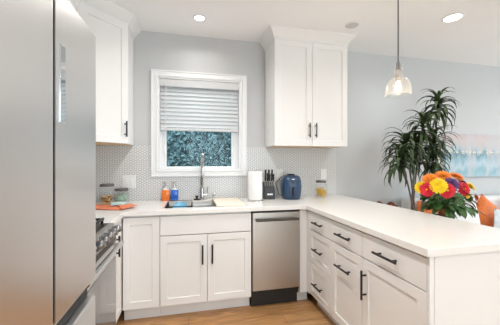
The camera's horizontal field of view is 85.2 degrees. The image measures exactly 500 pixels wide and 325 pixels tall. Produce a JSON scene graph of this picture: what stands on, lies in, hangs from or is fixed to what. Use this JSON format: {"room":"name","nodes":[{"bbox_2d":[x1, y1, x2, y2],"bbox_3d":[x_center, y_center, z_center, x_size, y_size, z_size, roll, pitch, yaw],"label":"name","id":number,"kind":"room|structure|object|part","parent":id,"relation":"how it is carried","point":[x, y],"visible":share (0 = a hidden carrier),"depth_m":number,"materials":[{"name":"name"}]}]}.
{"room":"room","nodes":[
{"label":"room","id":0,"kind":"room"},
{"bbox_2d":[116,287,335,324],"bbox_3d":[2.312,1.356,0.758,7.395,0.100,5.740,0,0,-13],"label":"floor","id":1,"kind":"structure","parent":0,"point":[307,311],"depth_m":2.31,"materials":[{"name":"brown wood"}]},
{"bbox_2d":[0,0,95,324],"bbox_3d":[-0.925,0.385,0.695,0.753,1.842,0.716,0,0,-13],"label":"fridge","id":2,"kind":"object","parent":1,"relation":"on","point":[48,51],"visible":1,"depth_m":0.73,"materials":[{"name":"metal"}]},
{"bbox_3d":[-0.533,-0.010,0.597,0.027,1.020,0.352,0,0,-13],"label":"door","id":3,"kind":"part","parent":2,"relation":"part of","materials":[{"name":"metal"}]},
{"bbox_3d":[-0.614,-0.010,0.954,0.027,1.020,0.349,0,0,-13],"label":"door","id":4,"kind":"part","parent":2,"relation":"part of","materials":[{"name":"metal"}]},
{"bbox_3d":[-0.582,0.891,0.773,0.045,0.690,0.716,0,0,-13],"label":"freezer drawer","id":5,"kind":"part","parent":2,"relation":"part of","materials":[{"name":"metal"}]},
{"bbox_2d":[87,218,123,324],"bbox_3d":[-1.108,0.832,1.382,0.734,0.948,0.690,0,0,-13],"label":"range","id":6,"kind":"object","parent":1,"relation":"on","point":[103,284],"visible":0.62,"depth_m":1.54,"materials":[{"name":"metal"}]},
{"bbox_3d":[-0.769,0.425,1.394,0.055,0.061,0.058,0,0,-13],"label":"knob","id":7,"kind":"part","parent":6,"relation":"part of","materials":[{"name":"metal"}]},
{"bbox_3d":[-0.822,0.804,1.445,0.043,0.573,0.687,0,0,-13],"label":"oven door","id":8,"kind":"part","parent":6,"relation":"part of","materials":[{"name":"metal"}]},
{"bbox_2d":[96,223,108,232],"bbox_3d":[-1.152,0.402,1.370,0.643,0.016,0.687,0,0,-13],"label":"cooktop","id":9,"kind":"object","parent":6,"relation":"in","point":[100,227],"depth_m":1.66,"materials":[{"name":"metal"}]},
{"bbox_3d":[-0.788,0.425,1.477,0.055,0.061,0.058,0,0,-13],"label":"knob","id":10,"kind":"part","parent":6,"relation":"part of","materials":[{"name":"metal"}]},
{"bbox_3d":[-0.775,0.521,1.455,0.053,0.034,0.627,0,0,-13],"label":"handle","id":11,"kind":"part","parent":6,"relation":"part of","materials":[{"name":"metal"}]},
{"bbox_3d":[-0.815,0.430,1.446,0.056,0.072,0.687,0,0,-13],"label":"control panel","id":12,"kind":"part","parent":6,"relation":"part of","materials":[{"name":"metal"}]},
{"bbox_3d":[-0.822,0.490,1.445,0.043,0.048,0.687,0,0,-13],"label":"vent panel","id":13,"kind":"part","parent":6,"relation":"part of","materials":[{"name":"metal"}]},
{"bbox_3d":[-0.807,0.425,1.560,0.055,0.061,0.058,0,0,-13],"label":"knob","id":14,"kind":"part","parent":6,"relation":"part of","materials":[{"name":"metal"}]},
{"bbox_3d":[-0.826,0.425,1.642,0.055,0.061,0.058,0,0,-13],"label":"knob","id":15,"kind":"part","parent":6,"relation":"part of","materials":[{"name":"metal"}]},
{"bbox_3d":[-0.844,0.425,1.725,0.055,0.061,0.058,0,0,-13],"label":"knob","id":16,"kind":"part","parent":6,"relation":"part of","materials":[{"name":"metal"}]},
{"bbox_2d":[115,219,121,322],"bbox_3d":[-1.249,0.868,1.911,0.634,0.876,0.400,0,0,-13],"label":"base cabinet","id":17,"kind":"object","parent":1,"relation":"on","point":[119,236],"visible":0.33,"depth_m":2.10,"materials":[{"name":"paint"}]},
{"bbox_3d":[-0.956,0.606,1.964,0.039,0.150,0.014,0,0,-13],"label":"handle","id":18,"kind":"part","parent":17,"relation":"part of","materials":[{"name":"black metal"}]},
{"bbox_2d":[122,215,160,319],"bbox_3d":[-1.244,0.868,2.443,0.888,0.876,0.620,0,0,-13],"label":"base cabinet","id":19,"kind":"object","parent":1,"relation":"on","point":[141,234],"visible":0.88,"depth_m":2.22,"materials":[{"name":"paint"}]},
{"bbox_2d":[160,211,250,315],"bbox_3d":[-0.426,0.868,2.595,0.772,0.876,0.634,0,0,-13],"label":"base cabinet","id":20,"kind":"object","parent":1,"relation":"on","point":[205,258],"visible":0.98,"depth_m":2.33,"materials":[{"name":"paint"}]},
{"bbox_3d":[-0.555,0.898,2.291,0.383,0.576,0.020,0,0,-13],"label":"door","id":21,"kind":"part","parent":20,"relation":"part of","materials":[{"name":"paint"}]},
{"bbox_3d":[-0.367,0.525,2.333,0.769,0.159,0.020,0,0,-13],"label":"false drawer","id":22,"kind":"part","parent":20,"relation":"part of","materials":[{"name":"paint"}]},
{"bbox_3d":[-0.178,0.898,2.376,0.383,0.576,0.020,0,0,-13],"label":"door","id":23,"kind":"part","parent":20,"relation":"part of","materials":[{"name":"paint"}]},
{"bbox_2d":[96,195,499,256],"bbox_3d":[-0.123,0.410,2.017,2.956,0.037,1.951,0,0,-13],"label":"countertop","id":24,"kind":"structure","parent":20,"relation":"on","point":[425,234],"depth_m":1.94,"materials":[{"name":"stone"}]},
{"bbox_2d":[100,183,113,186],"bbox_3d":[-1.358,0.296,2.583,0.128,0.191,0.128,0,0,-13],"label":"cookie jar","id":25,"kind":"object","parent":24,"relation":"on","point":[102,184],"visible":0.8,"depth_m":2.54,"materials":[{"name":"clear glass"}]},
{"bbox_2d":[96,202,137,209],"bbox_3d":[-1.197,0.376,2.379,0.452,0.031,0.284,0,0,10],"label":"folded cloth","id":26,"kind":"object","parent":24,"relation":"on","point":[114,205],"visible":0.96,"depth_m":2.34,"materials":[{"name":"orange fabric"}]},
{"bbox_2d":[114,188,127,192],"bbox_3d":[-1.259,0.321,2.667,0.128,0.141,0.128,0,0,-13],"label":"jar","id":27,"kind":"object","parent":24,"relation":"on","point":[116,189],"visible":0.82,"depth_m":2.62,"materials":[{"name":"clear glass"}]},
{"bbox_2d":[115,194,127,201],"bbox_3d":[-1.256,0.350,2.667,0.108,0.075,0.115,0,0,-13],"label":"sweets","id":28,"kind":"object","parent":27,"relation":"in","point":[122,197],"visible":0.98,"depth_m":2.66,"materials":[{"name":"green food"}]},
{"bbox_3d":[-1.259,0.264,2.667,0.122,0.026,0.122,0,0,-13],"label":"lid","id":29,"kind":"part","parent":27,"relation":"part of","materials":[{"name":"grey metal"}]},
{"bbox_2d":[162,182,169,200],"bbox_3d":[-0.864,0.294,2.792,0.076,0.195,0.056,0,0,-13],"label":"soap bottle","id":30,"kind":"object","parent":24,"relation":"on","point":[165,192],"visible":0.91,"depth_m":2.77,"materials":[{"name":"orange plastic"}]},
{"bbox_2d":[171,182,177,199],"bbox_3d":[-0.779,0.294,2.811,0.076,0.195,0.056,0,0,-13],"label":"soap bottle","id":31,"kind":"object","parent":24,"relation":"on","point":[174,191],"visible":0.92,"depth_m":2.79,"materials":[{"name":"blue plastic"}]},
{"bbox_2d":[165,200,192,207],"bbox_3d":[-0.660,0.417,2.555,0.237,0.075,0.396,0,0,-13],"label":"dish rack","id":32,"kind":"object","parent":24,"relation":"on","point":[167,204],"visible":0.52,"depth_m":2.59,"materials":[{"name":"black metal"}]},
{"bbox_2d":[173,204,186,207],"bbox_3d":[-0.659,0.430,2.550,0.132,0.070,0.112,0,0,-19],"label":"plate","id":33,"kind":"object","parent":32,"relation":"in","point":[176,204],"visible":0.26,"depth_m":2.58,"materials":[{"name":"blue ceramic"}]},
{"bbox_2d":[168,204,216,207],"bbox_3d":[-0.457,0.521,2.602,0.707,0.182,0.460,0,0,-13],"label":"sink","id":34,"kind":"object","parent":24,"relation":"in","point":[194,205],"visible":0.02,"depth_m":2.81,"materials":[{"name":"metal"}]},
{"bbox_2d":[200,153,208,199],"bbox_3d":[-0.495,0.146,2.819,0.093,0.491,0.149,0,0,13],"label":"faucet","id":35,"kind":"object","parent":24,"relation":"on","point":[202,194],"visible":1,"depth_m":2.85,"materials":[{"name":"metal"}]},
{"bbox_2d":[212,198,244,206],"bbox_3d":[-0.218,0.383,2.651,0.260,0.018,0.464,0,0,-13],"label":"cutting board","id":36,"kind":"object","parent":24,"relation":"on","point":[219,202],"visible":1,"depth_m":2.54,"materials":[{"name":"beige wood"}]},
{"bbox_2d":[247,170,262,201],"bbox_3d":[0.054,0.235,2.790,0.164,0.313,0.164,0,0,-13],"label":"paper towel holder","id":37,"kind":"object","parent":24,"relation":"on","point":[254,170],"visible":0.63,"depth_m":2.72,"materials":[{"name":"metal"}]},
{"bbox_2d":[248,171,261,199],"bbox_3d":[0.054,0.235,2.790,0.146,0.286,0.146,0,0,-13],"label":"paper towel roll","id":38,"kind":"object","parent":37,"relation":"on","point":[254,178],"visible":0.98,"depth_m":2.73,"materials":[{"name":"white paper"}]},
{"bbox_2d":[262,182,274,198],"bbox_3d":[0.195,0.300,2.971,0.116,0.184,0.167,0,0,-13],"label":"knife block","id":39,"kind":"object","parent":24,"relation":"on","point":[268,192],"visible":0.77,"depth_m":2.90,"materials":[{"name":"black plastic"}]},
{"bbox_2d":[275,174,301,199],"bbox_3d":[0.436,0.258,2.976,0.237,0.268,0.345,0,0,-25],"label":"air fryer","id":40,"kind":"object","parent":24,"relation":"on","point":[290,184],"visible":1,"depth_m":2.85,"materials":[{"name":"blue plastic"}]},
{"bbox_2d":[285,186,300,196],"bbox_3d":[0.455,0.303,2.843,0.160,0.122,0.090,0,0,-13],"label":"basket","id":41,"kind":"object","parent":40,"relation":"on","point":[290,191],"depth_m":2.84,"materials":[{"name":"blue plastic"}]},
{"bbox_2d":[316,180,326,184],"bbox_3d":[0.805,0.297,3.082,0.122,0.189,0.122,0,0,-13],"label":"pasta jar","id":42,"kind":"object","parent":24,"relation":"on","point":[317,181],"visible":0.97,"depth_m":3.04,"materials":[{"name":"clear glass"}]},
{"bbox_3d":[0.805,0.215,3.082,0.116,0.024,0.116,0,0,-13],"label":"lid","id":43,"kind":"part","parent":42,"relation":"part of","materials":[{"name":"grey metal"}]},
{"bbox_2d":[316,188,326,196],"bbox_3d":[0.805,0.335,3.083,0.115,0.099,0.118,0,0,-13],"label":"pasta","id":44,"kind":"object","parent":42,"relation":"in","point":[320,191],"visible":1,"depth_m":3.06,"materials":[{"name":"yellow food"}]},
{"bbox_2d":[251,209,299,305],"bbox_3d":[0.182,0.867,2.703,0.445,0.870,0.622,0,0,-13],"label":"dishwasher","id":45,"kind":"object","parent":1,"relation":"on","point":[275,234],"visible":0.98,"depth_m":2.45,"materials":[{"name":"silver metal"}]},
{"bbox_3d":[0.225,1.223,2.514,0.442,0.158,0.012,0,0,-13],"label":"kick plate","id":46,"kind":"part","parent":45,"relation":"part of","materials":[{"name":"black plastic"}]},
{"bbox_3d":[0.246,0.509,2.423,0.396,0.021,0.048,0,0,-13],"label":"handle","id":47,"kind":"part","parent":45,"relation":"part of","materials":[{"name":"silver metal"}]},
{"bbox_2d":[297,209,309,299],"bbox_3d":[0.498,0.869,2.544,0.112,0.874,0.121,0,0,-13],"label":"filler panel","id":48,"kind":"object","parent":1,"relation":"on","point":[303,289],"visible":0.64,"depth_m":2.52,"materials":[{"name":"paint"}]},
{"bbox_2d":[309,211,338,324],"bbox_3d":[0.868,0.868,2.364,0.659,0.876,0.388,0,0,-13],"label":"base cabinet","id":49,"kind":"object","parent":1,"relation":"on","point":[320,240],"visible":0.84,"depth_m":2.28,"materials":[{"name":"paint"}]},
{"bbox_3d":[0.565,1.056,2.295,0.039,0.014,0.160,0,0,-13],"label":"handle","id":50,"kind":"part","parent":49,"relation":"part of","materials":[{"name":"black metal"}]},
{"bbox_3d":[0.594,1.042,2.302,0.020,0.288,0.384,0,0,-13],"label":"drawer","id":51,"kind":"part","parent":49,"relation":"part of","materials":[{"name":"paint"}]},
{"bbox_3d":[0.594,0.749,2.302,0.020,0.287,0.384,0,0,-13],"label":"drawer","id":52,"kind":"part","parent":49,"relation":"part of","materials":[{"name":"paint"}]},
{"bbox_3d":[0.594,0.522,2.302,0.020,0.154,0.384,0,0,-13],"label":"drawer","id":53,"kind":"part","parent":49,"relation":"part of","materials":[{"name":"paint"}]},
{"bbox_2d":[331,220,364,324],"bbox_3d":[0.953,0.868,1.985,0.659,0.876,0.388,0,0,-13],"label":"base cabinet","id":54,"kind":"object","parent":1,"relation":"on","point":[346,243],"visible":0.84,"depth_m":1.92,"materials":[{"name":"paint"}]},
{"bbox_3d":[0.651,0.523,1.916,0.039,0.014,0.180,0,0,-13],"label":"handle","id":55,"kind":"part","parent":54,"relation":"part of","materials":[{"name":"black metal"}]},
{"bbox_3d":[0.651,0.751,1.916,0.039,0.014,0.180,0,0,-13],"label":"handle","id":56,"kind":"part","parent":54,"relation":"part of","materials":[{"name":"black metal"}]},
{"bbox_3d":[0.679,0.522,1.923,0.020,0.154,0.385,0,0,-13],"label":"drawer","id":57,"kind":"part","parent":54,"relation":"part of","materials":[{"name":"paint"}]},
{"bbox_2d":[377,201,397,206],"bbox_3d":[1.459,0.863,2.753,0.430,0.886,0.469,0,0,-13],"label":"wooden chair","id":58,"kind":"object","parent":1,"relation":"on","point":[388,203],"visible":0.16,"depth_m":2.98,"materials":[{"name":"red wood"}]},
{"bbox_2d":[360,233,426,324],"bbox_3d":[1.049,0.868,1.559,0.659,0.876,0.482,0,0,-13],"label":"base cabinet","id":59,"kind":"object","parent":1,"relation":"on","point":[393,278],"visible":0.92,"depth_m":1.48,"materials":[{"name":"paint"}]},
{"bbox_3d":[0.702,0.761,1.689,0.039,0.180,0.014,0,0,-13],"label":"handle","id":60,"kind":"part","parent":59,"relation":"part of","materials":[{"name":"black metal"}]},
{"bbox_3d":[0.745,0.523,1.500,0.039,0.014,0.180,0,0,-13],"label":"handle","id":61,"kind":"part","parent":59,"relation":"part of","materials":[{"name":"black metal"}]},
{"bbox_3d":[0.776,0.522,1.497,0.020,0.154,0.479,0,0,-13],"label":"drawer","id":62,"kind":"part","parent":59,"relation":"part of","materials":[{"name":"paint"}]},
{"bbox_2d":[378,87,460,211],"bbox_3d":[1.823,0.237,2.947,1.099,2.139,0.574,0,0,-33],"label":"dracaena plant","id":63,"kind":"object","parent":1,"relation":"on","point":[415,149],"visible":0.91,"depth_m":2.87,"materials":[{"name":"green plant"}]},
{"bbox_3d":[1.525,0.036,2.746,0.394,0.491,0.406,0,0,-44],"label":"crown","id":64,"kind":"part","parent":63,"relation":"part of","materials":[{"name":"green plant"}]},
{"bbox_3d":[1.625,-0.110,2.857,0.477,0.539,0.452,0,0,-13],"label":"crown","id":65,"kind":"part","parent":63,"relation":"part of","materials":[{"name":"green plant"}]},
{"bbox_3d":[1.858,-0.070,3.039,0.479,0.544,0.456,0,0,-13],"label":"crown","id":66,"kind":"part","parent":63,"relation":"part of","materials":[{"name":"green plant"}]},
{"bbox_3d":[1.802,-0.312,2.832,0.402,0.490,0.413,0,0,-13],"label":"crown","id":67,"kind":"part","parent":63,"relation":"part of","materials":[{"name":"green plant"}]},
{"bbox_3d":[1.986,0.020,2.978,0.413,0.486,0.376,0,0,-13],"label":"crown","id":68,"kind":"part","parent":63,"relation":"part of","materials":[{"name":"green plant"}]},
{"bbox_3d":[2.068,-0.566,3.011,0.417,0.534,0.452,0,0,-13],"label":"crown","id":69,"kind":"part","parent":63,"relation":"part of","materials":[{"name":"green plant"}]},
{"bbox_3d":[2.119,-0.177,3.132,0.442,0.527,0.492,0,0,-13],"label":"crown","id":70,"kind":"part","parent":63,"relation":"part of","materials":[{"name":"green plant"}]},
{"bbox_2d":[401,195,499,210],"bbox_3d":[3.148,0.874,3.264,2.420,0.865,0.860,0,0,-13],"label":"sofa","id":71,"kind":"object","parent":1,"relation":"on","point":[495,199],"visible":0.09,"depth_m":3.43,"materials":[{"name":"white fabric"}]},
{"bbox_2d":[417,201,437,213],"bbox_3d":[2.149,0.681,3.192,0.420,0.470,0.141,0,0,-16],"label":"throw cushion","id":72,"kind":"object","parent":71,"relation":"on","point":[418,202],"visible":0.05,"depth_m":3.15,"materials":[{"name":"orange fabric"}]},
{"bbox_2d":[455,203,479,223],"bbox_3d":[2.458,0.696,3.097,0.420,0.433,0.146,0,0,-16],"label":"throw cushion","id":73,"kind":"object","parent":71,"relation":"on","point":[469,218],"visible":0.19,"depth_m":3.06,"materials":[{"name":"white fabric"}]},
{"bbox_2d":[476,193,499,226],"bbox_3d":[2.884,0.651,3.296,0.568,0.552,0.140,0,0,-10],"label":"throw cushion","id":74,"kind":"object","parent":71,"relation":"on","point":[486,207],"visible":0.48,"depth_m":3.23,"materials":[{"name":"orange fabric"}]},
{"bbox_2d":[494,208,499,228],"bbox_3d":[3.003,0.726,3.133,0.518,0.398,0.125,0,0,-7],"label":"throw cushion","id":75,"kind":"object","parent":71,"relation":"on","point":[496,211],"visible":0.7,"depth_m":3.10,"materials":[{"name":"white fabric"}]},
{"bbox_2d":[427,251,499,324],"bbox_3d":[1.130,0.869,1.322,0.633,0.875,0.014,0,0,-13],"label":"end panel","id":76,"kind":"object","parent":1,"relation":"on","point":[463,289],"visible":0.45,"depth_m":1.29,"materials":[{"name":"paint"}]},
{"bbox_3d":[1.605,0.931,2.243,0.400,0.750,0.400,0,0,-13],"label":"side table","id":77,"kind":"object","parent":1,"relation":"on","visible":0},
{"bbox_2d":[434,209,456,218],"bbox_3d":[1.605,0.465,2.243,0.170,0.181,0.170,0,0,-13],"label":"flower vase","id":78,"kind":"object","parent":77,"relation":"on","point":[441,212],"visible":0.23,"depth_m":2.22,"materials":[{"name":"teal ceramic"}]},
{"bbox_2d":[414,181,434,199],"bbox_3d":[1.475,0.277,2.183,0.313,0.261,0.103,0,0,-13],"label":"chrysanthemum","id":79,"kind":"object","parent":78,"relation":"in","point":[417,186],"visible":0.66,"depth_m":2.16,"materials":[{"name":"yellow plant"}]},
{"bbox_2d":[422,173,437,196],"bbox_3d":[1.493,0.247,2.169,0.242,0.320,0.115,0,0,-13],"label":"chrysanthemum","id":80,"kind":"object","parent":78,"relation":"in","point":[428,177],"visible":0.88,"depth_m":2.14,"materials":[{"name":"orange plant"}]},
{"bbox_2d":[419,182,441,207],"bbox_3d":[1.477,0.279,2.138,0.304,0.256,0.109,0,0,-21],"label":"chrysanthemum","id":81,"kind":"object","parent":78,"relation":"in","point":[424,189],"visible":0.93,"depth_m":2.09,"materials":[{"name":"red plant"}]},
{"bbox_2d":[429,178,447,208],"bbox_3d":[1.507,0.262,2.110,0.304,0.290,0.114,0,0,-37],"label":"chrysanthemum","id":82,"kind":"object","parent":78,"relation":"in","point":[440,185],"visible":0.96,"depth_m":2.03,"materials":[{"name":"yellow plant"}]},
{"bbox_2d":[435,171,451,207],"bbox_3d":[1.571,0.236,2.210,0.120,0.339,0.105,0,0,-13],"label":"chrysanthemum","id":83,"kind":"object","parent":78,"relation":"in","point":[440,174],"visible":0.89,"depth_m":2.20,"materials":[{"name":"orange plant"}]},
{"bbox_2d":[439,183,455,208],"bbox_3d":[1.563,0.281,2.136,0.215,0.253,0.096,0,0,-43],"label":"chrysanthemum","id":84,"kind":"object","parent":78,"relation":"in","point":[450,192],"visible":0.66,"depth_m":2.08,"materials":[{"name":"red plant"}]},
{"bbox_2d":[443,177,459,208],"bbox_3d":[1.595,0.262,2.154,0.104,0.289,0.143,0,0,33],"label":"chrysanthemum","id":85,"kind":"object","parent":78,"relation":"in","point":[454,182],"visible":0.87,"depth_m":2.12,"materials":[{"name":"purple plant"}]},
{"bbox_2d":[419,190,484,218],"bbox_3d":[1.635,0.339,2.255,0.453,0.234,0.434,0,0,-13],"label":"greenery","id":86,"kind":"object","parent":78,"relation":"in","point":[461,210],"visible":0.84,"depth_m":2.14,"materials":[{"name":"green plant"}]},
{"bbox_2d":[447,172,464,206],"bbox_3d":[1.693,0.243,2.237,0.136,0.327,0.105,0,0,-38],"label":"chrysanthemum","id":87,"kind":"object","parent":78,"relation":"in","point":[454,175],"visible":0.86,"depth_m":2.23,"materials":[{"name":"orange plant"}]},
{"bbox_2d":[449,181,469,203],"bbox_3d":[1.686,0.280,2.197,0.175,0.254,0.074,0,0,15],"label":"chrysanthemum","id":88,"kind":"object","parent":78,"relation":"in","point":[463,187],"visible":0.91,"depth_m":2.18,"materials":[{"name":"red plant"}]},
{"bbox_2d":[448,182,475,206],"bbox_3d":[1.764,0.286,2.296,0.332,0.245,0.095,0,0,-13],"label":"chrysanthemum","id":89,"kind":"object","parent":78,"relation":"in","point":[470,185],"visible":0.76,"depth_m":2.31,"materials":[{"name":"yellow plant"}]},
{"bbox_2d":[109,0,499,66],"bbox_3d":[2.312,-1.407,0.758,7.395,0.100,5.740,0,0,-13],"label":"ceiling","id":90,"kind":"structure","parent":0,"point":[474,38],"depth_m":2.64,"materials":[{"name":"paint"}]},
{"bbox_2d":[193,14,205,20],"bbox_3d":[-0.473,-1.353,2.547,0.112,0.008,0.112,0,0,-13],"label":"recessed light","id":91,"kind":"object","parent":90,"relation":"in","point":[198,17],"visible":1,"depth_m":2.54,"materials":[{"name":"paint"}]},
{"bbox_2d":[195,16,203,19],"bbox_3d":[-0.473,-1.355,2.547,0.090,0.002,0.090,0,0,-13],"label":"diffuser","id":92,"kind":"object","parent":91,"relation":"attached to","point":[196,17],"depth_m":2.55,"materials":[{"name":"white plastic"}]},
{"bbox_2d":[345,21,358,28],"bbox_3d":[1.007,-1.353,2.685,0.136,0.008,0.136,0,0,-13],"label":"ceiling speaker","id":93,"kind":"object","parent":90,"relation":"attached to","point":[350,25],"visible":1,"depth_m":2.69,"materials":[{"name":"paint"}]},
{"bbox_2d":[345,23,358,27],"bbox_3d":[1.007,-1.354,2.685,0.123,0.004,0.123,0,0,-13],"label":"grille","id":94,"kind":"object","parent":93,"relation":"attached to","point":[349,25],"depth_m":2.69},
{"bbox_2d":[385,0,411,91],"bbox_3d":[1.087,-0.923,1.996,0.178,0.868,0.178,0,0,-13],"label":"pendant light","id":95,"kind":"object","parent":90,"relation":"hanging from","point":[398,87],"visible":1,"depth_m":1.99,"materials":[{"name":"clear glass"}]},
{"bbox_2d":[395,69,400,81],"bbox_3d":[1.087,-0.636,1.996,0.038,0.085,0.038,0,0,-13],"label":"socket","id":96,"kind":"object","parent":95,"relation":"attached to","point":[398,71],"depth_m":1.98,"materials":[{"name":"metal"}]},
{"bbox_3d":[1.087,-1.035,1.996,0.007,0.602,0.007,0,0,-35],"label":"cord","id":97,"kind":"part","parent":95,"relation":"part of","materials":[{"name":"black metal"}]},
{"bbox_3d":[1.087,-0.555,1.996,0.046,0.078,0.045,0,0,-13],"label":"bulb","id":98,"kind":"part","parent":95,"relation":"part of","materials":[{"name":"white glass"}]},
{"bbox_2d":[441,12,464,22],"bbox_3d":[1.895,-1.353,2.545,0.175,0.008,0.175,0,0,-13],"label":"recessed light","id":99,"kind":"object","parent":90,"relation":"in","point":[452,17],"visible":1,"depth_m":2.54,"materials":[{"name":"paint"}]},
{"bbox_2d":[444,14,461,21],"bbox_3d":[1.895,-1.355,2.545,0.139,0.002,0.139,0,0,-13],"label":"diffuser","id":100,"kind":"object","parent":99,"relation":"attached to","point":[451,17],"depth_m":2.54,"materials":[{"name":"white plastic"}]},
{"bbox_2d":[113,31,499,280],"bbox_3d":[1.693,-0.025,3.498,7.395,2.663,0.120,0,0,-13],"label":"wall","id":101,"kind":"structure","parent":0,"point":[372,108],"depth_m":3.39,"materials":[{"name":"paint"}]},
{"bbox_2d":[80,0,140,145],"bbox_3d":[-1.393,-0.764,2.454,0.675,1.186,0.684,0,0,-13],"label":"upper cabinet","id":102,"kind":"object","parent":101,"relation":"attached to","point":[115,28],"visible":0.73,"depth_m":2.35,"materials":[{"name":"paint"}]},
{"bbox_3d":[-1.394,-1.304,2.459,0.675,0.104,0.675,0,0,-13],"label":"crown moulding","id":103,"kind":"part","parent":102,"relation":"part of","materials":[{"name":"paint"}]},
{"bbox_3d":[-1.107,-0.299,2.428,0.039,0.140,0.014,0,0,34],"label":"handle","id":104,"kind":"part","parent":102,"relation":"part of","materials":[{"name":"black metal"}]},
{"bbox_2d":[151,69,246,176],"bbox_3d":[-0.542,-0.408,2.977,1.009,1.110,0.141,0,0,-13],"label":"window","id":105,"kind":"structure","parent":101,"relation":"in","point":[238,167],"depth_m":2.92,"materials":[{"name":"paint"}]},
{"bbox_3d":[-0.552,-0.403,3.018,0.843,0.955,0.048,0,0,-13],"label":"sash","id":106,"kind":"part","parent":105,"relation":"part of","materials":[{"name":"paint"}]},
{"bbox_2d":[160,78,238,143],"bbox_3d":[-0.535,-0.536,2.947,0.839,0.684,0.074,0,0,-13],"label":"window blind","id":107,"kind":"object","parent":105,"relation":"attached to","point":[185,117],"visible":1,"depth_m":2.94,"materials":[{"name":"white plastic"}]},
{"bbox_3d":[-0.538,-0.352,2.958,0.829,0.027,0.050,0,0,-13],"label":"rail","id":108,"kind":"part","parent":107,"relation":"part of","materials":[{"name":"white plastic"}]},
{"bbox_3d":[-0.193,-0.583,3.007,0.003,0.433,0.004,0,0,-13],"label":"ladder cord","id":109,"kind":"part","parent":107,"relation":"part of","materials":[{"name":"white fabric"}]},
{"bbox_2d":[96,145,335,201],"bbox_3d":[-0.367,0.111,2.967,2.887,0.563,0.008,0,0,-13],"label":"backsplash","id":110,"kind":"structure","parent":101,"relation":"attached to","point":[113,162],"depth_m":2.95,"materials":[{"name":"tile"}]},
{"bbox_2d":[122,175,135,187],"bbox_3d":[-1.228,0.197,2.763,0.128,0.130,0.010,0,0,-13],"label":"light switch","id":111,"kind":"object","parent":110,"relation":"attached to","point":[129,181],"visible":0.93,"depth_m":2.76,"materials":[{"name":"white plastic"}]},
{"bbox_2d":[277,170,282,179],"bbox_3d":[0.341,0.141,3.119,0.075,0.120,0.008,0,0,-13],"label":"wall outlet","id":112,"kind":"object","parent":110,"relation":"attached to","point":[279,172],"visible":0.86,"depth_m":3.12,"materials":[{"name":"white plastic"}]},
{"bbox_2d":[321,169,325,178],"bbox_3d":[0.875,0.141,3.239,0.075,0.120,0.008,0,0,-13],"label":"wall outlet","id":113,"kind":"object","parent":110,"relation":"attached to","point":[323,171],"visible":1,"depth_m":3.24,"materials":[{"name":"white plastic"}]},
{"bbox_2d":[260,25,355,147],"bbox_3d":[0.618,-0.764,2.981,0.951,1.186,0.415,0,0,-13],"label":"upper cabinet","id":114,"kind":"object","parent":101,"relation":"attached to","point":[306,69],"visible":1,"depth_m":2.84,"materials":[{"name":"paint"}]},
{"bbox_3d":[0.447,-0.713,2.806,0.408,1.083,0.020,0,0,-13],"label":"door","id":115,"kind":"part","parent":114,"relation":"part of","materials":[{"name":"paint"}]},
{"bbox_3d":[0.618,-1.304,2.981,0.951,0.104,0.415,0,0,-13],"label":"crown moulding","id":116,"kind":"part","parent":114,"relation":"part of","materials":[{"name":"paint"}]},
{"bbox_3d":[0.689,-0.334,2.830,0.014,0.150,0.039,0,0,-13],"label":"handle","id":117,"kind":"part","parent":114,"relation":"part of","materials":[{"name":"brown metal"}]},
{"bbox_3d":[0.848,-0.713,2.896,0.408,1.083,0.020,0,0,-13],"label":"door","id":118,"kind":"part","parent":114,"relation":"part of","materials":[{"name":"paint"}]},
{"bbox_2d":[444,134,499,176],"bbox_3d":[3.156,-0.093,3.749,1.150,0.575,0.032,0,0,-13],"label":"painting","id":119,"kind":"object","parent":101,"relation":"attached to","point":[477,155],"visible":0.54,"depth_m":3.71},
{"bbox_3d":[-1.236,-0.025,-0.045,0.120,2.663,5.500,0,0,-13],"label":"wall","id":120,"kind":"structure","parent":0,"visible":0},
{"bbox_2d":[69,0,80,14],"bbox_3d":[-1.384,-0.914,1.779,0.395,0.886,0.650,0,0,-13],"label":"upper cabinet","id":121,"kind":"object","parent":120,"relation":"attached to","point":[75,3],"visible":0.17,"depth_m":2.06,"materials":[{"name":"paint"}]},
{"label":"outside","id":122,"kind":"structure","parent":0,"visible":0},
{"bbox_3d":[-0.846,1.456,6.010,13.000,0.100,5.860,0,0,-13],"label":"ground","id":123,"kind":"structure","parent":122,"visible":0},
{"bbox_2d":[167,91,230,166],"bbox_3d":[-0.896,0.034,5.324,5.200,2.744,1.277,0,0,-13],"label":"hedge","id":124,"kind":"object","parent":123,"relation":"on","point":[184,148],"visible":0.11,"depth_m":4.93,"materials":[{"name":"green plant"}]}
]}

